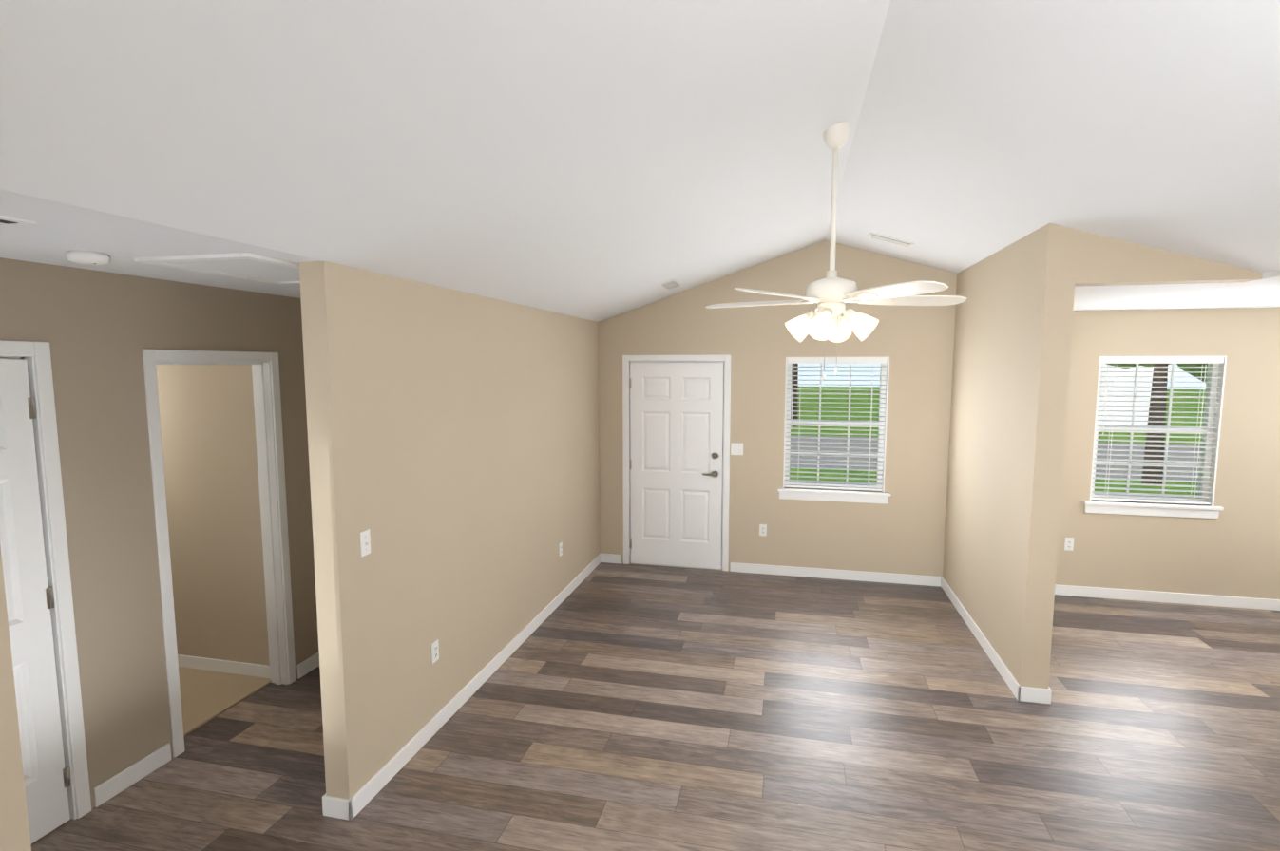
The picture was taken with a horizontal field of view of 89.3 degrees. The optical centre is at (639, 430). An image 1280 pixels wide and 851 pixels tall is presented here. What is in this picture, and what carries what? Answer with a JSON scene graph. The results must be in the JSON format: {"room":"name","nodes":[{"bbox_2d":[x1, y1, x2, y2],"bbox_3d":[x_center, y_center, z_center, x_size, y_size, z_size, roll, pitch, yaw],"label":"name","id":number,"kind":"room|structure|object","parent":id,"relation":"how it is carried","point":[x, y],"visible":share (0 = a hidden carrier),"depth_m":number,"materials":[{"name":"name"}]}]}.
{"room":"empty living room","nodes":[
{"label":"empty living room","id":0,"kind":"room"},
{"bbox_2d":[0,257,319,809],"bbox_3d":[-2.705,0.578,2.222,0.120,2.440,5.100,1,6,13],"label":"wall","id":1,"kind":"structure","parent":0,"point":[99,331],"depth_m":3.07,"materials":[{"name":"paint"}]},
{"bbox_2d":[0,360,71,844],"bbox_3d":[-2.584,0.752,2.465,0.114,2.030,0.676,1,6,13],"label":"closet door","id":2,"kind":"structure","parent":1,"relation":"in","point":[29,601],"depth_m":2.71,"materials":[{"name":"painted wood"},{"name":"nickel"}]},
{"bbox_2d":[0,340,91,820],"bbox_3d":[-2.646,0.718,2.465,0.133,2.113,0.805,1,6,13],"label":"door frame","id":3,"kind":"structure","parent":1,"relation":"attached to","point":[36,355],"depth_m":2.79,"materials":[{"name":"white wood"}]},
{"bbox_2d":[93,743,171,807],"bbox_3d":[-2.449,1.666,3.140,0.014,0.092,0.371,1,6,13],"label":"baseboard","id":4,"kind":"structure","parent":1,"relation":"attached to","point":[123,780],"depth_m":3.12,"materials":[{"name":"white wood"}]},
{"bbox_2d":[142,349,296,757],"bbox_3d":[-2.372,0.608,3.664,0.146,2.093,0.846,1,6,13],"label":"door frame","id":5,"kind":"structure","parent":1,"relation":"attached to","point":[267,401],"depth_m":3.94,"materials":[{"name":"white wood"}]},
{"bbox_2d":[296,651,319,679],"bbox_3d":[-2.134,1.531,4.486,0.014,0.092,0.638,1,6,13],"label":"baseboard","id":6,"kind":"structure","parent":1,"relation":"attached to","point":[311,663],"depth_m":4.26,"materials":[{"name":"white wood"}]},
{"bbox_2d":[155,364,269,666],"bbox_3d":[-3.646,0.358,4.412,2.710,2.440,0.120,1,6,13],"label":"wall","id":7,"kind":"structure","parent":0,"point":[209,452],"depth_m":4.15,"materials":[{"name":"paint"}]},
{"bbox_2d":[177,654,270,678],"bbox_3d":[-3.661,1.533,4.464,2.710,0.092,0.014,1,6,13],"label":"baseboard","id":8,"kind":"structure","parent":7,"relation":"attached to","point":[184,661],"depth_m":4.24,"materials":[{"name":"white"}]},
{"bbox_2d":[178,667,271,736],"bbox_3d":[-3.755,1.613,4.068,2.710,0.012,1.000,1,6,13],"label":"floor","id":9,"kind":"structure","parent":0,"point":[206,697],"depth_m":3.99,"materials":[{"name":"beige"}]},
{"bbox_2d":[0,261,599,850],"bbox_3d":[-1.297,0.498,3.019,0.120,2.440,7.300,1,6,13],"label":"wall","id":10,"kind":"structure","parent":0,"point":[453,441],"depth_m":3.40,"materials":[{"name":"paint"}]},
{"bbox_2d":[322,793,341,818],"bbox_3d":[-1.227,1.606,3.731,0.014,0.092,1.704,1,6,13],"label":"baseboard","id":11,"kind":"structure","parent":10,"relation":"attached to","point":[331,806],"depth_m":2.90,"materials":[{"name":"white wood"}]},
{"bbox_2d":[359,529,370,557],"bbox_3d":[-1.243,0.515,2.947,0.019,0.114,0.070,1,6,13],"label":"light switch","id":12,"kind":"object","parent":10,"relation":"attached to","point":[365,543],"visible":1,"depth_m":2.94,"materials":[{"name":"white plastic"}]},
{"bbox_2d":[431,639,439,664],"bbox_3d":[-1.123,1.218,3.557,0.009,0.114,0.070,1,6,13],"label":"electrical outlet","id":13,"kind":"object","parent":10,"relation":"attached to","point":[434,651],"visible":1,"depth_m":3.55,"materials":[{"name":"white plastic"}]},
{"bbox_2d":[341,554,603,821],"bbox_3d":[-0.846,1.502,4.767,0.016,0.092,3.904,1,6,13],"label":"baseboard","id":14,"kind":"structure","parent":10,"relation":"attached to","point":[370,790],"depth_m":3.68,"materials":[{"name":"white wood"}]},
{"bbox_2d":[558,541,562,556],"bbox_3d":[-0.669,1.013,5.494,0.009,0.114,0.070,1,6,13],"label":"electrical outlet","id":15,"kind":"object","parent":10,"relation":"attached to","point":[561,549],"visible":1,"depth_m":5.48,"materials":[{"name":"white plastic"}]},
{"bbox_2d":[0,0,890,322],"bbox_3d":[-0.846,-1.107,2.691,3.455,0.820,7.420,1,6,13],"label":"ceiling","id":16,"kind":"structure","parent":0,"point":[597,160],"depth_m":1.99,"materials":[{"name":"white paint"}]},
{"bbox_2d":[0,214,37,226],"bbox_3d":[-2.203,-0.589,1.704,0.720,0.014,0.610,1,6,13],"label":"ceiling vent","id":17,"kind":"object","parent":16,"relation":"in","point":[7,220],"visible":1,"depth_m":1.89,"materials":[{"name":"white metal"}]},
{"bbox_2d":[65,250,110,265],"bbox_3d":[-2.105,-0.653,2.474,0.132,0.040,0.132,1,6,13],"label":"smoke detector","id":18,"kind":"object","parent":16,"relation":"attached to","point":[85,257],"visible":1,"depth_m":2.43,"materials":[{"name":"white plastic"}]},
{"bbox_2d":[133,252,300,285],"bbox_3d":[-1.661,-0.706,2.880,0.540,0.016,0.760,1,6,13],"label":"ceiling hatch","id":19,"kind":"object","parent":16,"relation":"attached to","point":[248,266],"visible":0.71,"depth_m":2.72,"materials":[{"name":"white paint"}]},
{"bbox_2d":[657,279,682,290],"bbox_3d":[0.263,-1.258,5.625,0.143,0.052,0.380,1,6,13],"label":"ceiling vent","id":20,"kind":"object","parent":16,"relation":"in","point":[670,284],"visible":0.98,"depth_m":5.59,"materials":[{"name":"white metal"}]},
{"bbox_2d":[705,121,966,382],"bbox_3d":[0.925,-0.837,3.114,1.256,1.201,1.209,1,6,13],"label":"fan","id":21,"kind":"object","parent":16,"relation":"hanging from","point":[831,294],"visible":0.98,"depth_m":3.01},
{"bbox_2d":[30,562,1279,850],"bbox_3d":[0.261,1.798,2.785,11.520,0.100,7.540,1,6,13],"label":"floor","id":22,"kind":"structure","parent":0,"point":[620,707],"depth_m":3.47,"materials":[{"name":"brown wood"}]},
{"bbox_2d":[598,240,1279,599],"bbox_3d":[3.099,-0.183,5.750,7.420,3.250,0.120,1,6,13],"label":"wall","id":23,"kind":"structure","parent":0,"point":[1233,550],"depth_m":5.83,"materials":[{"name":"paint"}]},
{"bbox_2d":[629,562,722,571],"bbox_3d":[0.363,1.366,6.547,0.940,0.008,0.120,1,6,13],"label":"threshold","id":24,"kind":"object","parent":23,"relation":"attached to","point":[677,566],"visible":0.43,"depth_m":6.49,"materials":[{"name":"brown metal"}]},
{"bbox_2d":[629,362,724,569],"bbox_3d":[0.339,0.357,6.391,0.937,2.030,0.096,1,6,13],"label":"front door","id":25,"kind":"structure","parent":23,"relation":"in","point":[677,440],"depth_m":6.40,"materials":[{"name":"painted wood"},{"name":"nickel"}]},
{"bbox_2d":[622,354,731,572],"bbox_3d":[0.361,0.319,6.435,1.066,2.113,0.133,1,6,13],"label":"door frame","id":26,"kind":"structure","parent":23,"relation":"attached to","point":[725,359],"depth_m":6.34,"materials":[{"name":"white wood"}]},
{"bbox_2d":[730,443,743,455],"bbox_3d":[0.931,0.186,6.223,0.116,0.114,0.019,1,6,13],"label":"light switch","id":27,"kind":"object","parent":23,"relation":"attached to","point":[736,448],"visible":1,"depth_m":6.23,"materials":[{"name":"white plastic"}]},
{"bbox_2d":[759,524,766,536],"bbox_3d":[1.186,0.968,6.247,0.070,0.114,0.009,1,6,13],"label":"electrical outlet","id":28,"kind":"object","parent":23,"relation":"attached to","point":[762,529],"visible":1,"depth_m":6.24,"materials":[{"name":"white plastic"}]},
{"bbox_2d":[777,357,890,504],"bbox_3d":[1.815,-0.005,6.051,1.010,1.345,0.175,1,6,13],"label":"window","id":29,"kind":"structure","parent":23,"relation":"in","point":[856,492],"depth_m":6.04,"materials":[{"name":"white plastic"}]},
{"bbox_2d":[729,562,937,586],"bbox_3d":[1.807,1.365,6.137,1.894,0.092,0.018,1,6,13],"label":"baseboard","id":30,"kind":"structure","parent":23,"relation":"attached to","point":[875,577],"depth_m":6.12,"materials":[{"name":"white wood"}]},
{"bbox_2d":[1064,537,1073,551],"bbox_3d":[3.742,0.998,5.652,0.070,0.114,0.009,1,6,13],"label":"outlet","id":31,"kind":"object","parent":23,"relation":"attached to","point":[1068,544],"visible":1,"depth_m":5.65,"materials":[{"name":"white plastic"}]},
{"bbox_2d":[1083,356,1226,518],"bbox_3d":[4.327,0.054,5.469,1.010,1.345,0.175,1,6,13],"label":"dining window","id":32,"kind":"structure","parent":23,"relation":"in","point":[1209,430],"depth_m":5.45,"materials":[{"name":"white plastic"}]},
{"bbox_2d":[1054,584,1279,611],"bbox_3d":[4.744,1.433,5.457,3.770,0.092,0.018,1,6,13],"label":"baseboard","id":33,"kind":"structure","parent":23,"relation":"attached to","point":[1060,590],"depth_m":5.51,"materials":[{"name":"white wood"}]},
{"bbox_2d":[942,223,1078,688],"bbox_3d":[2.602,0.128,4.763,0.150,2.827,2.080,1,6,13],"label":"wall","id":34,"kind":"structure","parent":0,"point":[1014,311],"depth_m":4.14,"materials":[{"name":"paint"}]},
{"bbox_2d":[937,576,1032,702],"bbox_3d":[2.531,1.488,4.909,0.044,0.092,2.094,1,6,13],"label":"baseboard","id":35,"kind":"structure","parent":34,"relation":"attached to","point":[1022,694],"depth_m":4.49,"materials":[{"name":"white wood"}]},
{"bbox_2d":[1032,687,1051,705],"bbox_3d":[2.677,1.494,4.855,0.018,0.092,2.054,1,6,13],"label":"baseboard","id":36,"kind":"structure","parent":34,"relation":"attached to","point":[1044,695],"depth_m":3.87,"materials":[{"name":"white wood"}]},
{"bbox_2d":[825,0,1279,310],"bbox_3d":[3.347,-1.024,1.718,5.155,0.790,7.420,1,6,13],"label":"ceiling","id":37,"kind":"structure","parent":0,"point":[984,129],"depth_m":2.54,"materials":[{"name":"white paint"}]},
{"bbox_2d":[867,232,914,248],"bbox_3d":[1.976,-1.499,5.118,0.326,0.103,0.150,1,6,13],"label":"ceiling vent","id":38,"kind":"object","parent":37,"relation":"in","point":[890,239],"visible":0.98,"depth_m":5.08,"materials":[{"name":"white metal"}]},
{"bbox_2d":[1074,229,1262,286],"bbox_3d":[2.884,-0.973,3.591,0.880,0.313,0.150,1,6,13],"label":"wall","id":39,"kind":"structure","parent":0,"point":[1102,260],"depth_m":3.56,"materials":[{"name":"paint"}]},
{"label":"outside","id":40,"kind":"structure","parent":0,"visible":0},
{"bbox_2d":[789,386,1205,497],"bbox_3d":[10.774,-1.409,37.018,120.000,0.060,64.160,1,6,13],"label":"lawn","id":41,"kind":"structure","parent":40,"point":[876,441],"depth_m":18.89,"materials":[{"name":"green plant"}]},
{"bbox_2d":[790,363,798,426],"bbox_3d":[5.553,-3.886,23.905,4.941,7.491,4.435,1,6,13],"label":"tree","id":42,"kind":"object","parent":41,"relation":"on","point":[795,387],"depth_m":23.73,"materials":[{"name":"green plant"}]},
{"bbox_2d":[1099,363,1153,425],"bbox_3d":[16.022,-3.318,28.457,9.000,5.450,8.800,1,6,13],"label":"house","id":43,"kind":"structure","parent":41,"relation":"on","point":[1127,393],"depth_m":24.06,"materials":[{"name":"white"}]},
{"bbox_2d":[1106,363,1207,486],"bbox_3d":[10.135,-1.605,12.275,4.088,5.276,3.324,1,6,13],"label":"tree","id":44,"kind":"object","parent":41,"relation":"on","point":[1194,374],"depth_m":12.13,"materials":[{"name":"green plant"}]},
{"bbox_2d":[798,363,1205,389],"bbox_3d":[18.073,-33.674,65.276,180.000,62.000,0.200,1,6,13],"label":"sky","id":45,"kind":"structure","parent":40,"point":[879,369],"depth_m":67.02,"materials":[{"name":"white"}]}
]}

